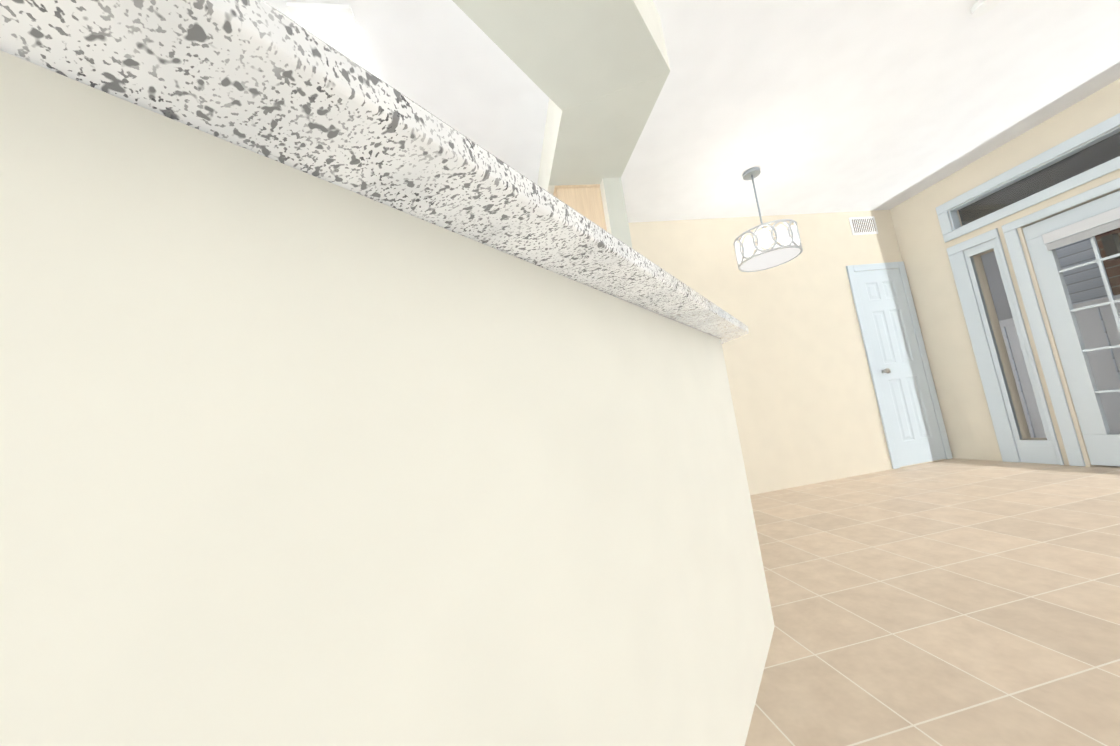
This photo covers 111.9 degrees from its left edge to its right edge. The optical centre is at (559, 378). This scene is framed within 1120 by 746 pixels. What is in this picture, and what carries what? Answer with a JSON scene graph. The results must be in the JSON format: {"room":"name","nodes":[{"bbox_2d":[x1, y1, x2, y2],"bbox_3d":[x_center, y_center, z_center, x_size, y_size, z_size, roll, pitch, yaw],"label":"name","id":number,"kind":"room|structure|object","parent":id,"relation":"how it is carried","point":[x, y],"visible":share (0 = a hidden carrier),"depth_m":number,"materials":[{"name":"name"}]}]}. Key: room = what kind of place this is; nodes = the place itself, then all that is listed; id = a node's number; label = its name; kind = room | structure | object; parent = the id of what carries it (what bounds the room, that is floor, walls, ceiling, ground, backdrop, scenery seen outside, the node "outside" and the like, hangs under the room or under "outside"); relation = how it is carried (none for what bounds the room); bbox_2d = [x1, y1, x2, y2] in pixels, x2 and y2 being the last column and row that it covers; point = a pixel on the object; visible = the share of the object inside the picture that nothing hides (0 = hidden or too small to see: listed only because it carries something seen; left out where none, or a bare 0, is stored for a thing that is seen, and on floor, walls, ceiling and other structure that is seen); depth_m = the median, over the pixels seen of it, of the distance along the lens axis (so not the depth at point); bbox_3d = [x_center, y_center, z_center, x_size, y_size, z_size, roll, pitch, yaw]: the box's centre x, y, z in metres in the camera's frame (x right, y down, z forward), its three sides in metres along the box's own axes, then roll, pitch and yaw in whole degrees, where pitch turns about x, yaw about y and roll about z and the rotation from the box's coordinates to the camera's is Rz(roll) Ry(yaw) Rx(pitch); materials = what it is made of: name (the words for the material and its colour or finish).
{"room":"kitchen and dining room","nodes":[
{"label":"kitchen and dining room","id":0,"kind":"room"},
{"bbox_2d":[0,50,1119,745],"bbox_3d":[1.147,-0.440,1.618,6.255,2.710,5.710,-7,-7,-9],"label":"wall","id":1,"kind":"structure","parent":0,"point":[290,456],"depth_m":0.36,"materials":[{"name":"paint"}]},
{"bbox_2d":[0,0,748,343],"bbox_3d":[-0.059,-0.137,1.159,1.798,0.033,2.127,-7,-7,-9],"label":"countertop","id":2,"kind":"structure","parent":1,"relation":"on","point":[262,78],"depth_m":0.29,"materials":[{"name":"white stone"}]},
{"bbox_2d":[553,184,606,230],"bbox_3d":[0.150,-0.727,2.650,0.313,1.058,0.430,-7,-7,-9],"label":"upper cabinet","id":3,"kind":"object","parent":1,"relation":"attached to","point":[585,201],"visible":0.02,"depth_m":2.48,"materials":[{"name":"brown wood"}]},
{"bbox_2d":[849,216,877,234],"bbox_3d":[3.269,-1.648,4.070,0.320,0.200,0.011,-7,-7,-9],"label":"air vent","id":4,"kind":"object","parent":1,"relation":"in","point":[863,225],"visible":1,"depth_m":4.07,"materials":[{"name":"white plastic"}]},
{"bbox_2d":[846,261,952,468],"bbox_3d":[3.489,-0.187,3.899,0.710,2.104,0.019,-7,-7,-9],"label":"door frame","id":5,"kind":"structure","parent":1,"relation":"attached to","point":[851,269],"depth_m":3.89,"materials":[{"name":"white wood"}]},
{"bbox_2d":[854,268,945,466],"bbox_3d":[3.498,-0.161,3.864,0.560,2.020,0.086,-7,-7,-9],"label":"room door","id":6,"kind":"structure","parent":1,"relation":"in","point":[906,394],"depth_m":3.89,"materials":[{"name":"white wood"}]},
{"bbox_2d":[936,113,1119,465],"bbox_3d":[4.026,-0.592,2.689,0.150,2.478,1.840,-7,-7,-9],"label":"door frame","id":7,"kind":"structure","parent":1,"relation":"in","point":[1045,239],"depth_m":3.08,"materials":[{"name":"white wood"}]},
{"bbox_2d":[452,0,669,194],"bbox_3d":[-0.838,-1.331,2.191,2.515,0.291,4.001,-7,-7,-9],"label":"soffit","id":8,"kind":"structure","parent":0,"point":[596,72],"depth_m":1.69,"materials":[{"name":"paint"}]},
{"bbox_2d":[263,0,1119,222],"bbox_3d":[0.951,-1.805,1.837,6.255,0.080,5.590,-7,-7,-9],"label":"ceiling","id":9,"kind":"structure","parent":0,"point":[817,106],"depth_m":2.33,"materials":[{"name":"paint"}]},
{"bbox_2d":[286,2,379,78],"bbox_3d":[-1.068,-1.407,2.127,0.280,0.094,1.220,-7,-7,-9],"label":"fluorescent ceiling light","id":10,"kind":"object","parent":9,"relation":"attached to","point":[335,26],"visible":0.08,"depth_m":1.59,"materials":[{"name":"white plastic"}]},
{"bbox_2d":[733,167,802,271],"bbox_3d":[1.626,-1.322,3.071,0.460,0.767,0.460,-7,-7,-9],"label":"pendant light","id":11,"kind":"object","parent":9,"relation":"hanging from","point":[776,254],"visible":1,"depth_m":2.94,"materials":[{"name":"grey"}]},
{"bbox_2d":[971,0,999,17],"bbox_3d":[2.167,-1.904,1.926,0.100,0.029,0.100,-7,-7,-9],"label":"smoke detector","id":12,"kind":"object","parent":9,"relation":"attached to","point":[979,8],"visible":1,"depth_m":1.93,"materials":[{"name":"white plastic"}]},
{"bbox_2d":[745,458,1119,745],"bbox_3d":[1.324,0.931,1.518,6.255,0.060,5.590,-7,-7,-9],"label":"floor","id":13,"kind":"structure","parent":0,"point":[958,602],"depth_m":1.44,"materials":[{"name":"tile"}]},
{"label":"outside","id":14,"kind":"structure","parent":0,"visible":0},
{"bbox_2d":[958,132,1119,437],"bbox_3d":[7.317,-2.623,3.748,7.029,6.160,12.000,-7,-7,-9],"label":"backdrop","id":15,"kind":"structure","parent":14,"point":[1091,331],"depth_m":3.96,"materials":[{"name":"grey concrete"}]}
]}

